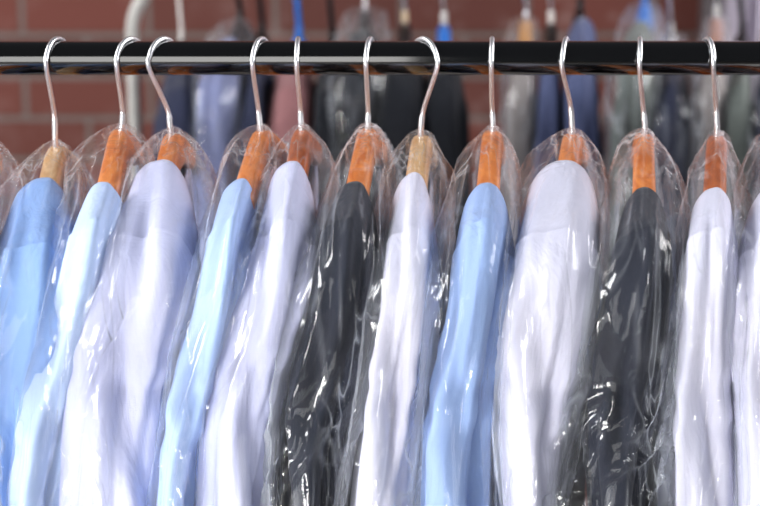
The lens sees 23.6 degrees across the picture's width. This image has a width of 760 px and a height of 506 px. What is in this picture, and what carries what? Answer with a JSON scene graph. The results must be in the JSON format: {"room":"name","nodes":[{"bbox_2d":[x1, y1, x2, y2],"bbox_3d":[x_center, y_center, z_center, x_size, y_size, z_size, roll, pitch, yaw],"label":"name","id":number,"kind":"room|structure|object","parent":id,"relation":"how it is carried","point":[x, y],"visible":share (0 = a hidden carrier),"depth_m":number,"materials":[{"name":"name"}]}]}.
{"room":"laundry","nodes":[
{"label":"laundry","id":0,"kind":"room"},
{"bbox_2d":[0,0,699,505],"bbox_3d":[0.000,-0.552,3.309,6.400,3.000,0.200,0,13,0],"label":"wall","id":1,"kind":"structure","parent":0,"point":[87,106],"depth_m":3.24,"materials":[{"name":"brick"}]},
{"bbox_2d":[692,0,724,209],"bbox_3d":[1.061,-0.117,3.288,0.986,2.160,0.070,0,13,0],"label":"trim","id":2,"kind":"structure","parent":1,"relation":"attached to","point":[706,9],"depth_m":3.21,"materials":[{"name":"grey paint"}]},
{"bbox_2d":[723,0,759,102],"bbox_3d":[1.054,-0.088,3.300,0.900,2.100,0.040,0,13,0],"label":"door","id":3,"kind":"structure","parent":1,"relation":"in","point":[751,7],"depth_m":3.21,"materials":[{"name":"paint"}]},
{"bbox_3d":[0.000,1.683,0.400,6.400,0.100,6.850,0,13,0],"label":"floor","id":4,"kind":"structure","parent":0,"visible":0},
{"bbox_2d":[125,0,148,183],"bbox_3d":[0.397,0.335,2.738,1.524,1.517,0.579,0,13,0],"label":"clothes rack","id":5,"kind":"object","parent":4,"relation":"on","point":[137,7],"visible":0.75,"depth_m":2.60,"materials":[{"name":"metal"}]},
{"bbox_2d":[177,0,184,40],"bbox_3d":[-0.281,-0.331,2.590,0.026,0.164,0.272,-1,13,-6],"label":"wooden hanger","id":6,"kind":"object","parent":5,"relation":"hanging from","point":[178,1],"visible":0.13,"depth_m":2.59,"materials":[{"name":"metal"}]},
{"bbox_2d":[228,0,256,40],"bbox_3d":[-0.197,-0.345,2.587,0.025,0.142,0.271,1,13,3],"label":"hanger","id":7,"kind":"object","parent":5,"relation":"hanging from","point":[241,31],"visible":0.55,"depth_m":2.58,"materials":[{"name":"black plastic"}]},
{"bbox_2d":[191,37,242,269],"bbox_3d":[-0.212,0.036,2.622,0.083,0.703,0.455,1,13,5],"label":"dress shirt","id":8,"kind":"object","parent":7,"relation":"hanging from","point":[217,120],"visible":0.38,"depth_m":2.42,"materials":[{"name":"purple fabric"}]},
{"bbox_2d":[256,0,268,77],"bbox_3d":[-0.166,-0.337,2.589,0.026,0.158,0.270,0,13,-1],"label":"wooden hanger","id":9,"kind":"object","parent":5,"relation":"hanging from","point":[262,26],"visible":0.26,"depth_m":2.58,"materials":[{"name":"black plastic"}]},
{"bbox_2d":[293,0,305,40],"bbox_3d":[-0.113,-0.335,2.589,0.026,0.161,0.270,0,13,0],"label":"hanger","id":10,"kind":"object","parent":5,"relation":"hanging from","point":[299,28],"visible":0.18,"depth_m":2.58,"materials":[{"name":"blue plastic"}]},
{"bbox_2d":[264,75,314,201],"bbox_3d":[-0.129,0.065,2.629,0.099,0.700,0.451,0,13,0],"label":"dress shirt","id":11,"kind":"object","parent":10,"relation":"hanging from","point":[282,108],"visible":0.09,"depth_m":2.41,"materials":[{"name":"fabric"}]},
{"bbox_2d":[327,0,335,40],"bbox_3d":[-0.066,-0.333,2.590,0.025,0.167,0.270,0,13,0],"label":"hanger","id":12,"kind":"object","parent":5,"relation":"hanging from","point":[332,32],"visible":0.14,"depth_m":2.58,"materials":[{"name":"black plastic"}]},
{"bbox_2d":[312,75,338,232],"bbox_3d":[-0.076,0.068,2.631,0.060,0.702,0.449,0,13,0],"label":"suit jacket","id":13,"kind":"object","parent":12,"relation":"hanging from","point":[326,114],"visible":0.25,"depth_m":2.41,"materials":[{"name":"black fabric"}]},
{"bbox_2d":[358,0,372,31],"bbox_3d":[-0.021,-0.352,2.585,0.023,0.121,0.270,0,13,0],"label":"hanger","id":14,"kind":"object","parent":5,"relation":"hanging from","point":[365,18],"visible":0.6,"depth_m":2.55,"materials":[{"name":"black plastic"}]},
{"bbox_2d":[334,28,383,199],"bbox_3d":[-0.041,0.023,2.621,0.100,0.703,0.448,0,13,0],"label":"suit jacket","id":15,"kind":"object","parent":14,"relation":"hanging from","point":[350,88],"visible":0.22,"depth_m":2.40,"materials":[{"name":"black fabric"}]},
{"bbox_2d":[370,75,426,266],"bbox_3d":[0.028,0.048,2.627,0.091,0.700,0.447,0,13,0],"label":"garment","id":16,"kind":"object","parent":5,"relation":"hanging from","point":[402,97],"visible":0.23,"depth_m":2.40,"materials":[{"name":"black fabric"}]},
{"bbox_2d":[398,0,412,40],"bbox_3d":[0.036,-0.342,2.587,0.022,0.141,0.270,0,13,2],"label":"hanger","id":17,"kind":"object","parent":5,"relation":"hanging from","point":[405,32],"visible":0.46,"depth_m":2.57,"materials":[{"name":"black plastic"}]},
{"bbox_2d":[437,0,450,40],"bbox_3d":[0.092,-0.341,2.588,0.021,0.142,0.270,0,13,1],"label":"hanger","id":18,"kind":"object","parent":5,"relation":"hanging from","point":[443,33],"visible":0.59,"depth_m":2.57,"materials":[{"name":"blue plastic"}]},
{"bbox_2d":[424,75,470,343],"bbox_3d":[0.089,0.049,2.626,0.096,0.700,0.451,0,13,0],"label":"garment","id":19,"kind":"object","parent":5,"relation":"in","point":[446,114],"visible":0.28,"depth_m":2.42,"materials":[{"name":"black fabric"}]},
{"bbox_2d":[518,0,533,40],"bbox_3d":[0.208,-0.344,2.587,0.020,0.135,0.272,1,13,5],"label":"wooden hanger","id":20,"kind":"object","parent":5,"relation":"hanging from","point":[525,28],"visible":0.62,"depth_m":2.56,"materials":[{"name":"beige wood"}]},
{"bbox_2d":[503,75,535,248],"bbox_3d":[0.203,0.042,2.625,0.055,0.700,0.451,1,13,5],"label":"dress shirt","id":21,"kind":"object","parent":20,"relation":"hanging from","point":[521,97],"visible":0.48,"depth_m":2.41,"materials":[{"name":"fabric"}]},
{"bbox_2d":[544,0,556,40],"bbox_3d":[0.244,-0.342,2.587,0.020,0.141,0.272,1,13,5],"label":"wooden hanger","id":22,"kind":"object","parent":5,"relation":"hanging from","point":[550,32],"visible":0.54,"depth_m":2.57,"materials":[{"name":"black plastic"}]},
{"bbox_2d":[532,75,561,180],"bbox_3d":[0.236,0.048,2.626,0.048,0.699,0.453,1,13,4],"label":"dress shirt","id":23,"kind":"object","parent":22,"relation":"hanging from","point":[548,118],"visible":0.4,"depth_m":2.41,"materials":[{"name":"blue fabric"}]},
{"bbox_2d":[561,17,603,367],"bbox_3d":[0.292,0.017,2.616,0.073,0.712,0.454,2,13,8],"label":"suit jacket","id":24,"kind":"object","parent":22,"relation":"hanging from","point":[584,91],"visible":0.3,"depth_m":2.42,"materials":[{"name":"blue fabric"}]},
{"bbox_2d":[571,0,585,25],"bbox_3d":[0.285,-0.352,2.585,0.023,0.128,0.271,1,13,5],"label":"hanger","id":25,"kind":"object","parent":5,"relation":"hanging from","point":[580,4],"visible":0.3,"depth_m":2.58,"materials":[{"name":"black plastic"}]},
{"bbox_2d":[598,23,661,272],"bbox_3d":[0.382,-0.080,2.615,0.102,0.560,0.513,3,13,14],"label":"bag","id":26,"kind":"object","parent":5,"relation":"in","point":[606,150],"visible":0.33,"depth_m":2.49,"materials":[{"name":"clear plastic"}]},
{"bbox_2d":[636,0,653,32],"bbox_3d":[0.377,-0.357,2.584,0.021,0.117,0.276,2,13,10],"label":"wooden hanger","id":27,"kind":"object","parent":5,"relation":"hanging from","point":[645,14],"visible":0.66,"depth_m":2.56,"materials":[{"name":"blue plastic"}]},
{"bbox_2d":[603,21,652,299],"bbox_3d":[0.356,0.013,2.622,0.072,0.703,0.453,2,13,7],"label":"dress shirt","id":28,"kind":"object","parent":27,"relation":"hanging from","point":[626,115],"visible":0.34,"depth_m":2.42,"materials":[{"name":"grey fabric"}]},
{"bbox_2d":[664,0,676,40],"bbox_3d":[0.415,-0.333,2.589,0.021,0.158,0.274,2,13,8],"label":"wooden hanger","id":29,"kind":"object","parent":5,"relation":"hanging from","point":[670,37],"visible":0.34,"depth_m":2.59,"materials":[{"name":"silver metal"}]},
{"bbox_2d":[651,75,692,505],"bbox_3d":[0.407,0.063,2.630,0.072,0.700,0.454,1,13,4],"label":"suit jacket","id":30,"kind":"object","parent":29,"relation":"hanging from","point":[670,123],"visible":0.41,"depth_m":2.42,"materials":[{"name":"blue fabric"}]},
{"bbox_2d":[688,14,717,223],"bbox_3d":[0.482,-0.061,2.620,0.077,0.561,0.511,2,13,11],"label":"bag","id":31,"kind":"object","parent":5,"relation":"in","point":[691,134],"visible":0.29,"depth_m":2.48,"materials":[{"name":"clear plastic"}]},
{"bbox_2d":[709,0,722,40],"bbox_3d":[0.480,-0.346,2.587,0.020,0.133,0.276,2,13,10],"label":"wooden hanger","id":32,"kind":"object","parent":5,"relation":"hanging from","point":[716,25],"visible":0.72,"depth_m":2.55,"materials":[{"name":"brown wood"}]},
{"bbox_2d":[696,75,727,198],"bbox_3d":[0.480,0.039,2.627,0.058,0.700,0.449,2,13,11],"label":"dress shirt","id":33,"kind":"object","parent":32,"relation":"hanging from","point":[705,107],"visible":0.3,"depth_m":2.41,"materials":[{"name":"fabric"}]},
{"bbox_2d":[735,0,747,40],"bbox_3d":[0.515,-0.336,2.589,0.023,0.160,0.277,2,13,11],"label":"wooden hanger","id":34,"kind":"object","parent":5,"relation":"hanging from","point":[741,36],"visible":0.34,"depth_m":2.58,"materials":[{"name":"black plastic"}]},
{"bbox_2d":[725,75,753,248],"bbox_3d":[0.510,0.061,2.631,0.057,0.701,0.456,2,13,9],"label":"dress shirt","id":35,"kind":"object","parent":34,"relation":"hanging from","point":[740,106],"visible":0.38,"depth_m":2.42,"materials":[{"name":"grey fabric"}]},
{"bbox_3d":[-0.222,-0.056,2.621,0.123,0.560,0.498,0,13,0],"label":"bag","id":36,"kind":"object","parent":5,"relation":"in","visible":0},
{"bbox_2d":[150,75,199,175],"bbox_3d":[-0.279,0.068,2.632,0.105,0.701,0.447,0,13,0],"label":"suit jacket","id":37,"kind":"object","parent":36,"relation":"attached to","point":[180,92],"visible":0.19,"depth_m":2.41,"materials":[{"name":"blue fabric"}]},
{"bbox_2d":[237,75,273,222],"bbox_3d":[-0.172,0.050,2.625,0.072,0.706,0.452,0,13,0],"label":"suit jacket","id":38,"kind":"object","parent":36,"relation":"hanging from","point":[248,124],"visible":0.17,"depth_m":2.41,"materials":[{"name":"blue fabric"}]},
{"bbox_3d":[0.562,-0.337,2.589,0.073,0.150,0.273,0,13,0],"label":"wooden hanger","id":39,"kind":"object","parent":5,"relation":"hanging from","visible":0},
{"bbox_2d":[751,75,759,203],"bbox_3d":[0.551,0.056,2.630,0.071,0.700,0.454,2,13,7],"label":"suit jacket","id":40,"kind":"object","parent":39,"relation":"hanging from","point":[755,160],"visible":0.31,"depth_m":2.42,"materials":[{"name":"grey fabric"}]},
{"bbox_2d":[0,41,759,74],"bbox_3d":[0.000,0.551,1.762,2.138,1.518,0.579,0,13,0],"label":"clothes rack","id":41,"kind":"object","parent":4,"relation":"on","point":[16,57],"visible":1,"depth_m":1.59,"materials":[{"name":"black metal"}]},
{"bbox_2d":[0,155,2,173],"bbox_3d":[-0.352,-0.119,1.613,0.032,0.147,0.273,-2,13,-7],"label":"wooden hanger","id":42,"kind":"object","parent":41,"relation":"hanging from","point":[1,164],"visible":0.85,"depth_m":1.74,"materials":[{"name":"orange wood"}]},
{"bbox_2d":[39,36,81,189],"bbox_3d":[-0.286,-0.116,1.614,0.026,0.153,0.271,-1,13,-4],"label":"wooden hanger","id":43,"kind":"object","parent":41,"relation":"hanging from","point":[62,167],"visible":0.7,"depth_m":1.60,"materials":[{"name":"brown wood"}]},
{"bbox_2d":[0,177,79,505],"bbox_3d":[-0.323,0.282,1.655,0.173,0.723,0.448,0,13,0],"label":"dress shirt","id":44,"kind":"object","parent":43,"relation":"hanging from","point":[41,218],"visible":0.55,"depth_m":1.44,"materials":[{"name":"blue fabric"}]},
{"bbox_2d":[49,149,89,196],"bbox_3d":[-0.323,0.199,1.651,0.184,0.600,0.502,0,13,0],"label":"bag","id":45,"kind":"object","parent":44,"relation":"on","point":[49,149],"visible":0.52,"depth_m":1.59,"materials":[{"name":"clear plastic"}]},
{"bbox_2d":[98,36,142,197],"bbox_3d":[-0.224,-0.123,1.612,0.036,0.138,0.270,-1,13,-3],"label":"wooden hanger","id":46,"kind":"object","parent":41,"relation":"hanging from","point":[123,149],"visible":0.84,"depth_m":1.58,"materials":[{"name":"orange wood"}]},
{"bbox_2d":[8,165,137,505],"bbox_3d":[-0.270,0.275,1.653,0.142,0.720,0.448,0,13,0],"label":"dress shirt","id":47,"kind":"object","parent":46,"relation":"hanging from","point":[34,480],"visible":0.42,"depth_m":1.44,"materials":[{"name":"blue fabric"}]},
{"bbox_2d":[146,36,194,169],"bbox_3d":[-0.188,-0.121,1.612,0.032,0.141,0.270,0,13,0],"label":"wooden hanger","id":48,"kind":"object","parent":41,"relation":"hanging from","point":[175,148],"visible":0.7,"depth_m":1.60,"materials":[{"name":"orange wood"}]},
{"bbox_2d":[59,159,200,505],"bbox_3d":[-0.212,0.269,1.651,0.134,0.726,0.449,0,13,0],"label":"dress shirt","id":49,"kind":"object","parent":48,"relation":"hanging from","point":[139,316],"visible":0.85,"depth_m":1.44,"materials":[{"name":"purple fabric"}]},
{"bbox_2d":[143,132,205,161],"bbox_3d":[-0.185,0.188,1.644,0.161,0.601,0.509,3,13,11],"label":"bag","id":50,"kind":"object","parent":49,"relation":"on","point":[163,132],"visible":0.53,"depth_m":1.59,"materials":[{"name":"clear plastic"}]},
{"bbox_2d":[147,136,289,493],"bbox_3d":[-0.132,0.185,1.650,0.117,0.600,0.506,1,13,3],"label":"bag","id":51,"kind":"object","parent":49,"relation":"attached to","point":[166,386],"visible":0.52,"depth_m":1.48,"materials":[{"name":"clear plastic"}]},
{"bbox_2d":[274,125,318,505],"bbox_3d":[-0.073,0.184,1.646,0.119,0.601,0.511,2,13,10],"label":"bag","id":52,"kind":"object","parent":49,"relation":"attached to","point":[277,464],"visible":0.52,"depth_m":1.48,"materials":[{"name":"clear plastic"}]},
{"bbox_2d":[237,36,287,208],"bbox_3d":[-0.106,-0.123,1.612,0.021,0.139,0.271,1,13,3],"label":"wooden hanger","id":53,"kind":"object","parent":41,"relation":"hanging from","point":[261,152],"visible":0.83,"depth_m":1.58,"materials":[{"name":"orange wood"}]},
{"bbox_2d":[157,178,259,505],"bbox_3d":[-0.138,0.275,1.651,0.103,0.718,0.454,1,13,5],"label":"dress shirt","id":54,"kind":"object","parent":53,"relation":"hanging from","point":[231,241],"visible":0.54,"depth_m":1.44,"materials":[{"name":"blue fabric"}]},
{"bbox_2d":[287,36,321,176],"bbox_3d":[-0.069,-0.123,1.612,0.021,0.138,0.270,0,13,2],"label":"wooden hanger","id":55,"kind":"object","parent":41,"relation":"hanging from","point":[305,148],"visible":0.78,"depth_m":1.59,"materials":[{"name":"brown wood"}]},
{"bbox_2d":[197,161,320,505],"bbox_3d":[-0.101,0.267,1.651,0.112,0.724,0.448,0,13,0],"label":"dress shirt","id":56,"kind":"object","parent":55,"relation":"hanging from","point":[267,318],"visible":0.81,"depth_m":1.44,"materials":[{"name":"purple fabric"}]},
{"bbox_2d":[260,122,400,505],"bbox_3d":[-0.018,0.183,1.646,0.110,0.601,0.514,2,13,11],"label":"bag","id":57,"kind":"object","parent":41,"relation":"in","point":[266,462],"visible":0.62,"depth_m":1.47,"materials":[{"name":"clear plastic"}]},
{"bbox_2d":[346,36,386,194],"bbox_3d":[-0.011,-0.124,1.612,0.021,0.137,0.271,1,13,4],"label":"wooden hanger","id":58,"kind":"object","parent":41,"relation":"hanging from","point":[368,152],"visible":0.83,"depth_m":1.58,"materials":[{"name":"orange wood"}]},
{"bbox_2d":[285,165,382,505],"bbox_3d":[-0.031,0.275,1.650,0.081,0.719,0.455,0,13,2],"label":"shirt","id":59,"kind":"object","parent":58,"relation":"hanging from","point":[331,360],"visible":0.94,"depth_m":1.44,"materials":[{"name":"grey fabric"}]},
{"bbox_2d":[333,131,453,505],"bbox_3d":[0.033,0.190,1.649,0.100,0.601,0.509,2,13,10],"label":"bag","id":60,"kind":"object","parent":41,"relation":"in","point":[418,500],"visible":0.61,"depth_m":1.52,"materials":[{"name":"clear plastic"}]},
{"bbox_2d":[406,36,439,189],"bbox_3d":[0.038,-0.120,1.612,0.030,0.143,0.271,1,13,3],"label":"wooden hanger","id":61,"kind":"object","parent":41,"relation":"hanging from","point":[422,159],"visible":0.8,"depth_m":1.59,"materials":[{"name":"brown wood"}]},
{"bbox_2d":[350,171,441,505],"bbox_3d":[0.020,0.275,1.648,0.080,0.725,0.459,1,13,5],"label":"dress shirt","id":62,"kind":"object","parent":61,"relation":"hanging from","point":[396,391],"visible":0.97,"depth_m":1.44,"materials":[{"name":"white fabric"}]},
{"bbox_2d":[477,36,505,189],"bbox_3d":[0.100,-0.123,1.612,0.020,0.139,0.272,1,13,5],"label":"wooden hanger","id":63,"kind":"object","parent":41,"relation":"hanging from","point":[492,151],"visible":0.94,"depth_m":1.58,"materials":[{"name":"orange wood"}]},
{"bbox_2d":[419,182,514,505],"bbox_3d":[0.088,0.276,1.650,0.077,0.720,0.457,2,13,8],"label":"dress shirt","id":64,"kind":"object","parent":63,"relation":"hanging from","point":[456,450],"visible":0.92,"depth_m":1.44,"materials":[{"name":"blue fabric"}]},
{"bbox_2d":[491,130,594,505],"bbox_3d":[0.170,0.188,1.650,0.102,0.600,0.513,3,13,12],"label":"bag","id":65,"kind":"object","parent":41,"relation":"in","point":[492,427],"visible":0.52,"depth_m":1.47,"materials":[{"name":"clear plastic"}]},
{"bbox_2d":[558,36,587,168],"bbox_3d":[0.170,-0.121,1.612,0.021,0.142,0.274,2,13,9],"label":"wooden hanger","id":66,"kind":"object","parent":41,"relation":"hanging from","point":[574,149],"visible":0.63,"depth_m":1.59,"materials":[{"name":"orange wood"}]},
{"bbox_2d":[495,160,600,505],"bbox_3d":[0.152,0.269,1.653,0.083,0.726,0.454,2,13,7],"label":"dress shirt","id":67,"kind":"object","parent":66,"relation":"hanging from","point":[552,308],"visible":0.98,"depth_m":1.45,"materials":[{"name":"white fabric"}]},
{"bbox_2d":[591,130,681,505],"bbox_3d":[0.217,0.188,1.648,0.135,0.601,0.521,2,13,11],"label":"bag","id":68,"kind":"object","parent":41,"relation":"in","point":[669,336],"visible":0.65,"depth_m":1.49,"materials":[{"name":"clear plastic"}]},
{"bbox_2d":[631,36,655,193],"bbox_3d":[0.235,-0.121,1.612,0.020,0.142,0.273,2,13,7],"label":"wooden hanger","id":69,"kind":"object","parent":41,"relation":"hanging from","point":[642,152],"visible":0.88,"depth_m":1.58,"materials":[{"name":"orange wood"}]},
{"bbox_2d":[581,187,674,505],"bbox_3d":[0.226,0.279,1.654,0.081,0.718,0.454,3,13,12],"label":"shirt","id":70,"kind":"object","parent":69,"relation":"hanging from","point":[623,376],"visible":1,"depth_m":1.45,"materials":[{"name":"grey fabric"}]},
{"bbox_2d":[702,36,726,192],"bbox_3d":[0.295,-0.120,1.613,0.030,0.144,0.277,2,13,10],"label":"wooden hanger","id":71,"kind":"object","parent":41,"relation":"hanging from","point":[715,174],"visible":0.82,"depth_m":1.58,"materials":[{"name":"brown wood"}]},
{"bbox_2d":[669,187,738,505],"bbox_3d":[0.300,0.280,1.655,0.080,0.719,0.455,2,13,11],"label":"dress shirt","id":72,"kind":"object","parent":71,"relation":"hanging from","point":[703,473],"visible":0.94,"depth_m":1.44,"materials":[{"name":"white fabric"}]},
{"bbox_3d":[0.357,-0.120,1.612,0.078,0.144,0.273,0,13,0],"label":"wooden hanger","id":73,"kind":"object","parent":41,"relation":"hanging from","visible":0},
{"bbox_2d":[731,193,759,505],"bbox_3d":[0.349,0.277,1.654,0.095,0.722,0.460,2,13,9],"label":"dress shirt","id":74,"kind":"object","parent":73,"relation":"hanging from","point":[745,365],"visible":0.86,"depth_m":1.44,"materials":[{"name":"white fabric"}]},
{"bbox_2d":[660,131,728,505],"bbox_3d":[0.291,0.188,1.653,0.092,0.601,0.506,1,13,6],"label":"bag","id":75,"kind":"object","parent":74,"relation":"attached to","point":[667,479],"visible":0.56,"depth_m":1.48,"materials":[{"name":"clear plastic"}]}
]}

